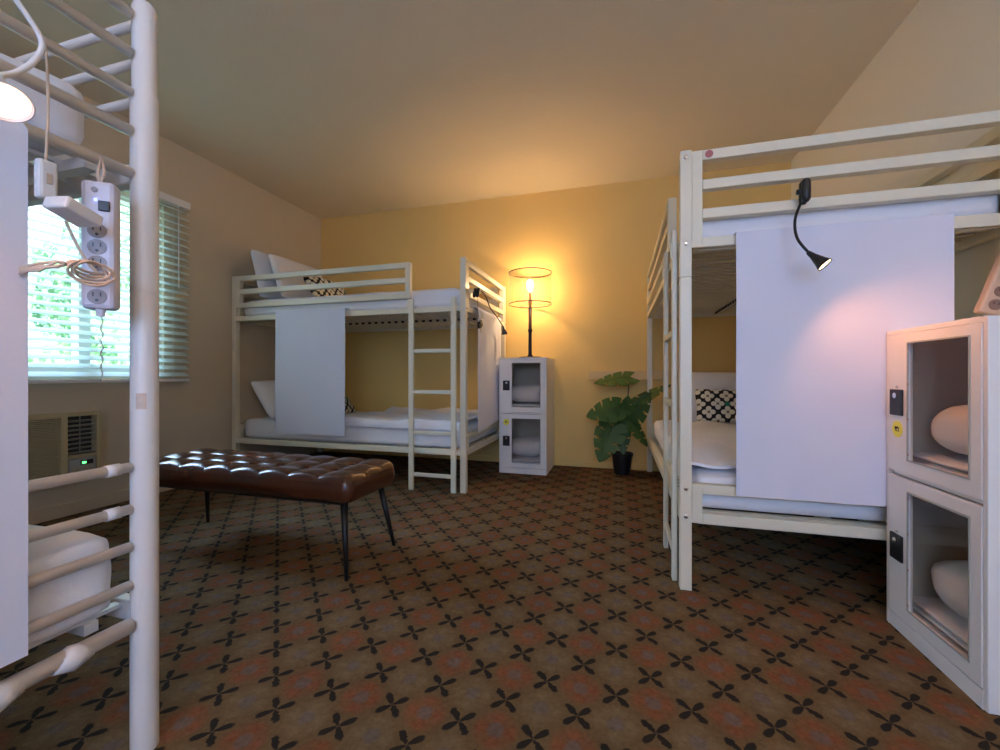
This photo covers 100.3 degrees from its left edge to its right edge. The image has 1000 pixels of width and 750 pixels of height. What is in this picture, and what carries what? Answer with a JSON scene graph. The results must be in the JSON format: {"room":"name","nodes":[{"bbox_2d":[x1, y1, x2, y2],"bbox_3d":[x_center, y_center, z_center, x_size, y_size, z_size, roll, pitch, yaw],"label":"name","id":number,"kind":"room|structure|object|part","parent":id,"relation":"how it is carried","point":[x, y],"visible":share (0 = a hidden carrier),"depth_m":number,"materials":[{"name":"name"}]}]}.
{"room":"dormitory","nodes":[
{"label":"dormitory","id":0,"kind":"room"},
{"bbox_2d":[0,52,320,511],"bbox_3d":[-2.732,-0.427,1.863,0.120,2.485,5.470,0,0,16],"label":"wall","id":1,"kind":"structure","parent":0,"point":[229,216],"depth_m":3.19,"materials":[{"name":"beige paint"}]},
{"bbox_2d":[28,410,101,479],"bbox_3d":[-2.536,0.415,2.265,0.080,0.400,0.585,0,0,16],"label":"air conditioner","id":2,"kind":"object","parent":1,"relation":"attached to","point":[61,443],"visible":0.72,"depth_m":2.36,"materials":[{"name":"beige plastic"}]},
{"bbox_2d":[28,418,59,479],"bbox_3d":[-2.542,0.415,2.178,0.031,0.350,0.370,0,0,16],"label":"grille","id":3,"kind":"object","parent":2,"relation":"attached to","point":[43,433],"depth_m":2.29,"materials":[{"name":"beige plastic"}]},
{"bbox_3d":[-2.466,0.531,2.452,0.041,0.088,0.128,0,0,16],"label":"control panel","id":4,"kind":"part","parent":2,"relation":"part of","materials":[{"name":"beige plastic"}]},
{"bbox_2d":[28,161,159,371],"bbox_3d":[-2.543,-0.595,2.534,0.070,1.188,0.865,0,0,16],"label":"window","id":5,"kind":"structure","parent":1,"relation":"in","point":[122,201],"depth_m":2.51,"materials":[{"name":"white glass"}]},
{"bbox_2d":[28,154,190,383],"bbox_3d":[-2.433,-0.605,2.537,0.074,1.304,1.090,0,0,16],"label":"blind","id":6,"kind":"object","parent":5,"relation":"attached to","point":[165,198],"visible":0.44,"depth_m":2.50,"materials":[{"name":"white plastic"}]},
{"bbox_3d":[-2.408,-0.580,2.524,0.012,1.252,0.022,0,0,16],"label":"pull cord","id":7,"kind":"part","parent":6,"relation":"part of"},
{"bbox_3d":[-2.439,0.037,2.538,0.044,0.020,1.082,0,0,16],"label":"rail","id":8,"kind":"part","parent":6,"relation":"part of","materials":[{"name":"white plastic"}]},
{"bbox_2d":[28,447,317,524],"bbox_3d":[-2.667,0.777,1.844,0.014,0.075,5.470,0,0,16],"label":"baseboard","id":9,"kind":"structure","parent":1,"relation":"attached to","point":[70,508],"depth_m":2.49,"materials":[{"name":"beige paint"}]},
{"bbox_2d":[0,0,919,218],"bbox_3d":[-0.576,-1.720,1.243,4.605,0.100,5.710,0,0,16],"label":"ceiling","id":10,"kind":"structure","parent":0,"point":[330,108],"depth_m":2.40,"materials":[{"name":"paint"}]},
{"bbox_2d":[0,451,999,749],"bbox_3d":[-0.576,0.865,1.243,4.605,0.100,5.710,0,0,16],"label":"floor","id":11,"kind":"structure","parent":0,"point":[513,611],"depth_m":1.31,"materials":[{"name":"carpet"}]},
{"bbox_2d":[0,0,158,749],"bbox_3d":[-1.864,0.002,0.682,2.211,1.626,1.096,0,0,16],"label":"bunk bed","id":12,"kind":"object","parent":11,"relation":"on","point":[139,608],"depth_m":0.89,"materials":[{"name":"white metal"}]},
{"bbox_2d":[0,120,27,667],"bbox_3d":[-0.943,0.021,0.357,0.062,0.918,0.764,0,0,16],"label":"panel","id":13,"kind":"object","parent":12,"relation":"hanging from","point":[13,136],"visible":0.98,"depth_m":0.70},
{"bbox_2d":[34,158,56,199],"bbox_3d":[-0.785,-0.337,0.722,0.020,0.068,0.026,0,0,16],"label":"switch","id":14,"kind":"object","parent":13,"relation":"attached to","point":[45,171],"visible":0.9,"depth_m":0.71,"materials":[{"name":"white plastic"}]},
{"bbox_2d":[0,0,49,159],"bbox_3d":[-0.785,-0.547,0.614,0.151,0.355,0.171,0,0,42],"label":"lamp","id":15,"kind":"object","parent":12,"relation":"attached to","point":[16,106],"depth_m":0.64,"materials":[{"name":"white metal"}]},
{"bbox_3d":[-0.781,-0.470,0.719,0.008,0.200,0.016,0,0,-39],"label":"lamp cord","id":16,"kind":"part","parent":15,"relation":"part of","materials":[{"name":"white plastic"}]},
{"bbox_2d":[0,53,83,161],"bbox_3d":[-1.913,-0.529,0.695,1.959,0.152,0.937,0,0,16],"label":"mattress","id":17,"kind":"object","parent":12,"relation":"on","point":[65,122],"visible":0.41,"depth_m":0.82,"materials":[{"name":"white fabric"}]},
{"bbox_3d":[-0.752,-0.181,0.729,0.121,0.046,0.046,0,0,-44],"label":"cable coil","id":18,"kind":"part","parent":12,"relation":"part of","materials":[{"name":"white plastic"}]},
{"bbox_3d":[-0.922,-0.474,0.411,0.023,0.112,0.990,0,0,16],"label":"rail","id":19,"kind":"part","parent":12,"relation":"part of","materials":[{"name":"white metal"}]},
{"bbox_3d":[-0.922,0.538,0.411,0.049,0.051,0.990,0,0,16],"label":"rail","id":20,"kind":"part","parent":12,"relation":"part of","materials":[{"name":"white metal"}]},
{"bbox_2d":[28,525,110,644],"bbox_3d":[-1.890,0.408,0.699,1.993,0.171,0.946,0,0,16],"label":"mattress","id":21,"kind":"object","parent":12,"relation":"on","point":[44,599],"visible":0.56,"depth_m":0.80,"materials":[{"name":"white fabric"}]},
{"bbox_3d":[-1.767,-0.690,1.200,2.000,0.189,0.019,0,0,16],"label":"guard rail","id":22,"kind":"part","parent":12,"relation":"part of","materials":[{"name":"white metal"}]},
{"bbox_2d":[42,196,102,226],"bbox_3d":[-0.752,-0.287,0.737,0.046,0.035,0.064,0,0,4],"label":"adapter","id":23,"kind":"object","parent":12,"relation":"attached to","point":[67,208],"visible":1,"depth_m":0.72,"materials":[{"name":"white plastic"}]},
{"bbox_3d":[-1.767,-0.440,1.199,2.000,0.044,0.026,0,0,16],"label":"rail","id":24,"kind":"part","parent":12,"relation":"part of","materials":[{"name":"white metal"}]},
{"bbox_3d":[-0.774,-0.236,0.773,0.007,0.090,0.047,0,0,44],"label":"cord","id":25,"kind":"part","parent":12,"relation":"part of","materials":[{"name":"white plastic"}]},
{"bbox_3d":[-0.776,-0.273,0.798,0.062,0.317,0.065,0,0,-24],"label":"power strip","id":26,"kind":"part","parent":12,"relation":"part of","materials":[{"name":"white plastic"}]},
{"bbox_2d":[87,224,106,237],"bbox_3d":[-0.770,-0.276,0.798,0.029,0.029,0.002,0,0,-24],"label":"outlet","id":27,"kind":"object","parent":12,"relation":"attached to","point":[92,232],"depth_m":0.80,"materials":[{"name":"white plastic"}]},
{"bbox_2d":[87,239,106,253],"bbox_3d":[-0.770,-0.245,0.798,0.029,0.029,0.002,0,0,-24],"label":"outlet","id":28,"kind":"object","parent":12,"relation":"attached to","point":[94,246],"depth_m":0.80,"materials":[{"name":"white plastic"}]},
{"bbox_2d":[87,255,106,270],"bbox_3d":[-0.770,-0.214,0.798,0.029,0.029,0.002,0,0,-24],"label":"outlet","id":29,"kind":"object","parent":12,"relation":"attached to","point":[102,259],"depth_m":0.80,"materials":[{"name":"white plastic"}]},
{"bbox_2d":[87,274,106,284],"bbox_3d":[-0.770,-0.182,0.798,0.029,0.029,0.002,0,0,-24],"label":"outlet","id":30,"kind":"object","parent":12,"relation":"attached to","point":[88,274],"depth_m":0.80,"materials":[{"name":"white plastic"}]},
{"bbox_2d":[87,289,106,303],"bbox_3d":[-0.770,-0.150,0.798,0.029,0.029,0.002,0,0,-24],"label":"outlet","id":31,"kind":"object","parent":12,"relation":"attached to","point":[94,296],"depth_m":0.80,"materials":[{"name":"white plastic"}]},
{"bbox_2d":[98,200,109,211],"bbox_3d":[-0.759,-0.324,0.801,0.018,0.020,0.004,0,0,-24],"label":"switch","id":32,"kind":"object","parent":12,"relation":"attached to","point":[103,205],"depth_m":0.80,"materials":[{"name":"black plastic"}]},
{"bbox_3d":[-1.767,0.515,1.199,2.000,0.044,0.026,0,0,16],"label":"rail","id":33,"kind":"part","parent":12,"relation":"part of","materials":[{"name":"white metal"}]},
{"bbox_3d":[-0.778,0.002,0.914,0.050,1.626,0.050,0,0,16],"label":"post","id":34,"kind":"part","parent":12,"relation":"part of","materials":[{"name":"white metal"}]},
{"bbox_2d":[159,448,395,580],"bbox_3d":[-1.124,0.606,1.988,1.210,0.420,0.380,0,0,16],"label":"bench","id":35,"kind":"object","parent":11,"relation":"on","point":[324,479],"visible":0.97,"depth_m":1.83,"materials":[{"name":"brown leather"}]},
{"bbox_3d":[-1.602,0.668,2.289,0.030,0.296,0.086,0,0,-23],"label":"leg","id":36,"kind":"part","parent":35,"relation":"part of","materials":[{"name":"black metal"}]},
{"bbox_3d":[-1.124,0.519,1.988,1.100,0.016,0.310,0,0,16],"label":"frame","id":37,"kind":"part","parent":35,"relation":"part of","materials":[{"name":"black metal"}]},
{"bbox_3d":[-1.124,0.454,1.988,1.210,0.115,0.380,0,0,16],"label":"seat","id":38,"kind":"part","parent":35,"relation":"part of","materials":[{"name":"brown leather"}]},
{"bbox_3d":[-0.627,0.668,1.682,0.030,0.296,0.086,0,0,-23],"label":"leg","id":39,"kind":"part","parent":35,"relation":"part of","materials":[{"name":"black metal"}]},
{"bbox_3d":[-0.540,0.668,1.983,0.086,0.296,0.030,0,0,-35],"label":"leg","id":40,"kind":"part","parent":35,"relation":"part of","materials":[{"name":"black metal"}]},
{"bbox_2d":[232,257,505,492],"bbox_3d":[-1.080,0.001,3.643,2.060,1.628,1.075,0,0,16],"label":"bunk bed","id":41,"kind":"object","parent":11,"relation":"on","point":[238,291],"visible":0.7,"depth_m":3.13,"materials":[{"name":"white metal"}]},
{"bbox_3d":[-2.181,0.001,3.448,0.041,1.628,0.041,0,0,16],"label":"post","id":42,"kind":"part","parent":41,"relation":"part of","materials":[{"name":"white metal"}]},
{"bbox_3d":[-2.042,0.484,3.933,0.037,0.151,0.968,0,0,16],"label":"frame","id":43,"kind":"part","parent":41,"relation":"part of","materials":[{"name":"white metal"}]},
{"bbox_2d":[275,308,348,435],"bbox_3d":[-1.450,-0.022,3.216,0.635,0.955,0.066,0,0,16],"label":"panel","id":44,"kind":"object","parent":41,"relation":"hanging from","point":[309,344],"visible":1,"depth_m":3.19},
{"bbox_3d":[-1.401,-0.642,3.224,1.584,0.334,0.039,0,0,16],"label":"guard rail","id":45,"kind":"part","parent":41,"relation":"part of","materials":[{"name":"white metal"}]},
{"bbox_3d":[-1.216,-0.461,3.170,1.968,0.039,0.039,0,0,16],"label":"rail","id":46,"kind":"part","parent":41,"relation":"part of","materials":[{"name":"white metal"}]},
{"bbox_3d":[-1.216,0.539,3.170,1.968,0.039,0.039,0,0,16],"label":"rail","id":47,"kind":"part","parent":41,"relation":"part of","materials":[{"name":"white metal"}]},
{"bbox_2d":[244,288,497,327],"bbox_3d":[-1.077,-0.552,3.655,1.952,0.155,0.952,0,0,16],"label":"mattress","id":48,"kind":"object","parent":41,"relation":"on","point":[429,297],"visible":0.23,"depth_m":3.16,"materials":[{"name":"white fabric"}]},
{"bbox_2d":[250,249,285,298],"bbox_3d":[-1.905,-0.834,3.691,0.161,0.400,0.632,0,0,19],"label":"pillow","id":49,"kind":"object","parent":48,"relation":"on","point":[261,263],"visible":0.24,"depth_m":3.44,"materials":[{"name":"white fabric"}]},
{"bbox_2d":[267,253,321,297],"bbox_3d":[-1.747,-0.818,3.676,0.198,0.369,0.610,0,0,16],"label":"pillow","id":50,"kind":"object","parent":48,"relation":"on","point":[278,264],"visible":0.46,"depth_m":3.48,"materials":[{"name":"white fabric"}]},
{"bbox_2d":[303,276,346,296],"bbox_3d":[-1.511,-0.744,3.681,0.170,0.211,0.513,0,0,15],"label":"cushion","id":51,"kind":"object","parent":48,"relation":"on","point":[313,279],"visible":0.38,"depth_m":3.53,"materials":[{"name":"fabric"}]},
{"bbox_2d":[245,411,497,447],"bbox_3d":[-1.077,0.444,3.655,1.951,0.165,0.948,0,0,16],"label":"mattress","id":52,"kind":"object","parent":41,"relation":"on","point":[264,427],"visible":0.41,"depth_m":3.17,"materials":[{"name":"white fabric"}]},
{"bbox_2d":[251,380,274,418],"bbox_3d":[-1.863,0.204,3.699,0.267,0.316,0.636,0,0,18],"label":"pillow","id":53,"kind":"object","parent":52,"relation":"on","point":[264,390],"visible":0.23,"depth_m":3.43,"materials":[{"name":"white fabric"}]},
{"bbox_2d":[345,395,355,413],"bbox_3d":[-1.522,0.256,3.768,0.196,0.211,0.515,0,0,18],"label":"cushion","id":54,"kind":"object","parent":52,"relation":"on","point":[349,408],"visible":0.11,"depth_m":3.89,"materials":[{"name":"fabric"}]},
{"bbox_2d":[345,407,477,430],"bbox_3d":[-0.649,0.347,3.533,1.054,0.082,1.011,0,0,16],"label":"duvet","id":55,"kind":"object","parent":52,"relation":"on","point":[393,417],"visible":0.72,"depth_m":3.15,"materials":[{"name":"white fabric"}]},
{"bbox_3d":[-0.937,-0.461,4.140,1.968,0.039,0.039,0,0,16],"label":"rail","id":56,"kind":"part","parent":41,"relation":"part of","materials":[{"name":"white metal"}]},
{"bbox_3d":[-0.251,0.001,2.893,0.041,1.628,0.041,0,0,16],"label":"post","id":57,"kind":"part","parent":41,"relation":"part of","materials":[{"name":"white metal"}]},
{"bbox_3d":[-0.111,0.484,3.377,0.037,0.151,0.968,0,0,16],"label":"frame","id":58,"kind":"part","parent":41,"relation":"part of","materials":[{"name":"white metal"}]},
{"bbox_3d":[-0.951,-0.642,4.144,1.940,0.334,0.039,0,0,16],"label":"guard rail","id":59,"kind":"part","parent":41,"relation":"part of","materials":[{"name":"white metal"}]},
{"bbox_2d":[471,307,500,432],"bbox_3d":[-0.103,-0.037,3.342,0.066,0.925,0.599,0,0,16],"label":"panel","id":60,"kind":"object","parent":41,"relation":"hanging from","point":[489,340],"visible":0.9,"depth_m":3.28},
{"bbox_2d":[473,288,507,334],"bbox_3d":[-0.066,-0.481,3.250,0.053,0.293,0.609,0,0,22],"label":"lamp","id":61,"kind":"object","parent":41,"relation":"attached to","point":[476,292],"visible":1,"depth_m":3.10,"materials":[{"name":"black plastic"}]},
{"bbox_2d":[477,312,482,332],"bbox_3d":[-0.141,-0.386,3.034,0.026,0.154,0.104,0,0,16],"label":"adapter","id":62,"kind":"object","parent":61,"relation":"hanging from","point":[479,323],"visible":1,"depth_m":3.01,"materials":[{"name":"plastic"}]},
{"bbox_3d":[0.028,0.001,3.862,0.041,1.628,0.041,0,0,16],"label":"post","id":63,"kind":"part","parent":41,"relation":"part of","materials":[{"name":"white metal"}]},
{"bbox_2d":[499,357,553,474],"bbox_3d":[0.240,0.336,3.632,0.400,0.962,0.427,0,0,16],"label":"locker","id":64,"kind":"object","parent":11,"relation":"on","point":[514,422],"visible":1,"depth_m":3.48,"materials":[{"name":"metal"}]},
{"bbox_3d":[0.187,0.089,3.445,0.368,0.438,0.014,0,0,16],"label":"door","id":65,"kind":"part","parent":64,"relation":"part of","materials":[{"name":"metal"}]},
{"bbox_3d":[0.187,0.544,3.445,0.368,0.446,0.014,0,0,16],"label":"door","id":66,"kind":"part","parent":64,"relation":"part of","materials":[{"name":"metal"}]},
{"bbox_2d":[512,453,539,463],"bbox_3d":[0.246,0.736,3.650,0.340,0.058,0.325,0,0,16],"label":"sheet","id":67,"kind":"object","parent":64,"relation":"in","point":[516,458],"visible":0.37,"depth_m":3.52,"materials":[{"name":"white fabric"}]},
{"bbox_2d":[512,436,539,455],"bbox_3d":[0.246,0.621,3.650,0.336,0.156,0.307,0,0,16],"label":"pillow","id":68,"kind":"object","parent":67,"relation":"on","point":[522,445],"visible":0.84,"depth_m":3.52,"materials":[{"name":"white fabric"}]},
{"bbox_2d":[512,402,539,406],"bbox_3d":[0.246,0.275,3.650,0.340,0.058,0.325,0,0,16],"label":"sheet","id":69,"kind":"object","parent":64,"relation":"in","point":[515,404],"visible":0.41,"depth_m":3.53,"materials":[{"name":"white fabric"}]},
{"bbox_2d":[512,384,539,401],"bbox_3d":[0.244,0.160,3.648,0.334,0.155,0.302,0,0,16],"label":"pillow","id":70,"kind":"object","parent":69,"relation":"on","point":[530,392],"visible":0.77,"depth_m":3.52,"materials":[{"name":"white fabric"}]},
{"bbox_2d":[508,267,551,357],"bbox_3d":[0.262,-0.517,3.629,0.376,0.746,0.376,0,0,16],"label":"table lamp","id":71,"kind":"object","parent":64,"relation":"on","point":[511,285],"visible":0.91,"depth_m":3.62,"materials":[{"name":"yellow fabric"}]},
{"bbox_2d":[528,292,531,307],"bbox_3d":[0.262,-0.650,3.629,0.038,0.137,0.038,0,0,16],"label":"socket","id":72,"kind":"object","parent":71,"relation":"attached to","point":[530,293],"depth_m":3.62,"materials":[{"name":"metal"}]},
{"bbox_3d":[0.262,-0.750,3.629,0.368,0.272,0.368,0,0,16],"label":"lamp shade","id":73,"kind":"part","parent":71,"relation":"part of","materials":[{"name":"yellow fabric"}]},
{"bbox_2d":[586,371,670,474],"bbox_3d":[1.043,0.391,3.411,0.659,0.847,0.251,0,0,16],"label":"potted plant","id":74,"kind":"object","parent":11,"relation":"on","point":[624,416],"visible":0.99,"depth_m":3.38,"materials":[{"name":"green plant"}]},
{"bbox_3d":[1.010,0.729,3.455,0.178,0.173,0.178,0,0,16],"label":"pot","id":75,"kind":"part","parent":74,"relation":"part of","materials":[{"name":"black plastic"}]},
{"bbox_2d":[647,110,999,590],"bbox_3d":[1.460,-0.018,2.428,1.075,1.665,2.060,0,0,16],"label":"bunk bed","id":76,"kind":"object","parent":11,"relation":"on","point":[670,257],"visible":0.53,"depth_m":1.57,"materials":[{"name":"white metal"}]},
{"bbox_3d":[1.265,-0.018,3.529,0.041,1.665,0.041,0,0,16],"label":"post","id":77,"kind":"part","parent":76,"relation":"part of","materials":[{"name":"white metal"}]},
{"bbox_3d":[1.749,0.484,3.390,0.968,0.151,0.037,0,0,16],"label":"frame","id":78,"kind":"part","parent":76,"relation":"part of","materials":[{"name":"white metal"}]},
{"bbox_3d":[1.040,-0.679,2.749,0.039,0.334,1.584,0,0,16],"label":"guard rail","id":79,"kind":"part","parent":76,"relation":"part of","materials":[{"name":"white metal"}]},
{"bbox_3d":[0.987,-0.498,2.564,0.039,0.039,1.968,0,0,16],"label":"rail","id":80,"kind":"part","parent":76,"relation":"part of","materials":[{"name":"white metal"}]},
{"bbox_3d":[0.987,0.539,2.564,0.039,0.039,1.968,0,0,16],"label":"rail","id":81,"kind":"part","parent":76,"relation":"part of","materials":[{"name":"white metal"}]},
{"bbox_3d":[0.709,-0.018,1.599,0.041,1.665,0.041,0,0,16],"label":"post","id":82,"kind":"part","parent":76,"relation":"part of","materials":[{"name":"white metal"}]},
{"bbox_2d":[654,424,886,521],"bbox_3d":[1.471,0.449,2.425,0.956,0.154,1.960,0,0,16],"label":"mattress","id":83,"kind":"object","parent":76,"relation":"on","point":[700,474],"visible":0.12,"depth_m":1.55,"materials":[{"name":"white fabric"}]},
{"bbox_2d":[654,420,735,468],"bbox_3d":[1.423,0.363,2.255,1.013,0.083,1.524,0,0,16],"label":"duvet","id":84,"kind":"object","parent":83,"relation":"on","point":[713,443],"visible":0.27,"depth_m":2.09,"materials":[{"name":"white fabric"}]},
{"bbox_2d":[692,372,735,423],"bbox_3d":[1.759,0.174,3.221,0.594,0.395,0.195,0,0,18],"label":"pillow","id":85,"kind":"object","parent":83,"relation":"on","point":[700,380],"visible":0.16,"depth_m":3.23,"materials":[{"name":"white fabric"}]},
{"bbox_2d":[695,389,735,422],"bbox_3d":[1.703,0.225,3.026,0.522,0.237,0.146,0,0,15],"label":"cushion","id":86,"kind":"object","parent":83,"relation":"on","point":[716,405],"visible":0.53,"depth_m":3.02,"materials":[{"name":"fabric"}]},
{"bbox_3d":[1.194,0.484,1.459,0.968,0.151,0.037,0,0,16],"label":"frame","id":87,"kind":"part","parent":76,"relation":"part of","materials":[{"name":"white metal"}]},
{"bbox_2d":[793,178,831,270],"bbox_3d":[1.019,-0.502,1.384,0.085,0.343,0.177,0,0,16],"label":"lamp","id":88,"kind":"object","parent":76,"relation":"attached to","point":[804,191],"visible":1,"depth_m":1.39,"materials":[{"name":"black plastic"}]},
{"bbox_2d":[668,194,999,306],"bbox_3d":[1.471,-0.580,2.425,0.948,0.139,1.951,0,0,16],"label":"mattress","id":89,"kind":"object","parent":76,"relation":"on","point":[982,204],"visible":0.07,"depth_m":1.48,"materials":[{"name":"white fabric"}]},
{"bbox_2d":[734,214,953,505],"bbox_3d":[1.166,-0.042,1.455,0.627,0.960,0.066,0,0,16],"label":"panel","id":90,"kind":"object","parent":76,"relation":"hanging from","point":[811,343],"visible":0.88,"depth_m":1.44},
{"bbox_3d":[1.961,-0.679,2.299,0.039,0.334,1.940,0,0,16],"label":"guard rail","id":91,"kind":"part","parent":76,"relation":"part of","materials":[{"name":"white metal"}]},
{"bbox_3d":[1.956,-0.498,2.285,0.039,0.039,1.968,0,0,16],"label":"rail","id":92,"kind":"part","parent":76,"relation":"part of","materials":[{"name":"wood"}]},
{"bbox_2d":[887,315,999,714],"bbox_3d":[1.421,0.336,1.141,0.427,0.962,0.400,0,0,16],"label":"locker","id":93,"kind":"object","parent":11,"relation":"on","point":[934,515],"visible":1,"depth_m":1.23,"materials":[{"name":"metal"}]},
{"bbox_3d":[1.235,0.089,1.195,0.014,0.438,0.368,0,0,16],"label":"door","id":94,"kind":"part","parent":93,"relation":"part of","materials":[{"name":"metal"}]},
{"bbox_3d":[1.235,0.544,1.195,0.014,0.446,0.368,0,0,16],"label":"door","id":95,"kind":"part","parent":93,"relation":"part of","materials":[{"name":"metal"}]},
{"bbox_2d":[913,596,967,656],"bbox_3d":[1.421,0.736,1.142,0.325,0.058,0.340,0,0,16],"label":"sheet","id":96,"kind":"object","parent":93,"relation":"in","point":[934,612],"visible":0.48,"depth_m":1.23,"materials":[{"name":"white fabric"}]},
{"bbox_2d":[931,560,967,619],"bbox_3d":[1.421,0.622,1.141,0.301,0.157,0.336,0,0,16],"label":"pillow","id":97,"kind":"object","parent":96,"relation":"on","point":[949,577],"visible":0.46,"depth_m":1.20,"materials":[{"name":"white fabric"}]},
{"bbox_2d":[913,452,967,477],"bbox_3d":[1.421,0.275,1.142,0.325,0.058,0.340,0,0,16],"label":"sheet","id":98,"kind":"object","parent":93,"relation":"in","point":[957,464],"visible":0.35,"depth_m":1.23,"materials":[{"name":"white fabric"}]},
{"bbox_2d":[930,405,967,454],"bbox_3d":[1.423,0.160,1.141,0.300,0.158,0.335,0,0,16],"label":"pillow","id":99,"kind":"object","parent":98,"relation":"on","point":[949,428],"visible":0.5,"depth_m":1.19,"materials":[{"name":"white fabric"}]},
{"bbox_2d":[973,250,999,314],"bbox_3d":[1.554,-0.346,1.262,0.176,0.346,0.035,0,0,16],"label":"power strip","id":100,"kind":"object","parent":93,"relation":"on","point":[988,303],"visible":0.98,"depth_m":1.27,"materials":[{"name":"beige plastic"}]},
{"bbox_2d":[988,299,999,309],"bbox_3d":[1.500,-0.213,1.264,0.033,0.033,0.002,0,0,16],"label":"outlet","id":101,"kind":"object","parent":93,"relation":"attached to","point":[993,304],"depth_m":1.26,"materials":[{"name":"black plastic"}]},
{"bbox_2d":[994,286,999,296],"bbox_3d":[1.513,-0.253,1.260,0.033,0.033,0.002,0,0,16],"label":"outlet","id":102,"kind":"object","parent":93,"relation":"attached to","point":[996,288],"depth_m":1.26,"materials":[{"name":"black plastic"}]},
{"bbox_2d":[321,162,790,464],"bbox_3d":[0.196,-0.427,3.929,4.605,2.485,0.120,0,0,16],"label":"wall","id":103,"kind":"structure","parent":0,"point":[597,243],"depth_m":3.77,"materials":[{"name":"yellow paint"}]},
{"bbox_2d":[323,448,659,471],"bbox_3d":[0.185,0.790,3.864,4.351,0.050,0.012,0,0,16],"label":"baseboard","id":104,"kind":"structure","parent":103,"relation":"attached to","point":[470,457],"depth_m":3.94,"materials":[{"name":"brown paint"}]},
{"bbox_2d":[589,370,735,379],"bbox_3d":[1.526,0.002,3.468,1.545,0.077,0.029,0,0,16],"label":"trim","id":105,"kind":"structure","parent":103,"relation":"attached to","point":[593,375],"depth_m":3.55,"materials":[{"name":"paint"}]},
{"bbox_2d":[791,0,999,522],"bbox_3d":[1.579,-0.427,0.623,0.120,2.485,5.470,0,0,16],"label":"wall","id":106,"kind":"structure","parent":0,"point":[943,60],"depth_m":1.80,"materials":[{"name":"beige paint"}]},
{"label":"outside","id":107,"kind":"structure","parent":0,"visible":0},
{"bbox_3d":[-8.130,1.240,6.501,12.780,0.150,20.000,0,0,16],"label":"ground","id":108,"kind":"structure","parent":107,"visible":0},
{"bbox_2d":[28,276,61,362],"bbox_3d":[-6.555,-0.158,4.175,2.345,4.928,2.991,0,0,-3],"label":"bush","id":109,"kind":"object","parent":108,"relation":"on","point":[30,278],"visible":0.09,"depth_m":5.25,"materials":[{"name":"green plant"}]},
{"bbox_2d":[28,205,128,364],"bbox_3d":[-8.153,-0.365,8.976,2.720,7.504,3.924,0,0,29],"label":"bush","id":110,"kind":"object","parent":108,"relation":"on","point":[122,208],"visible":0.09,"depth_m":7.79,"materials":[{"name":"green plant"}]}
]}

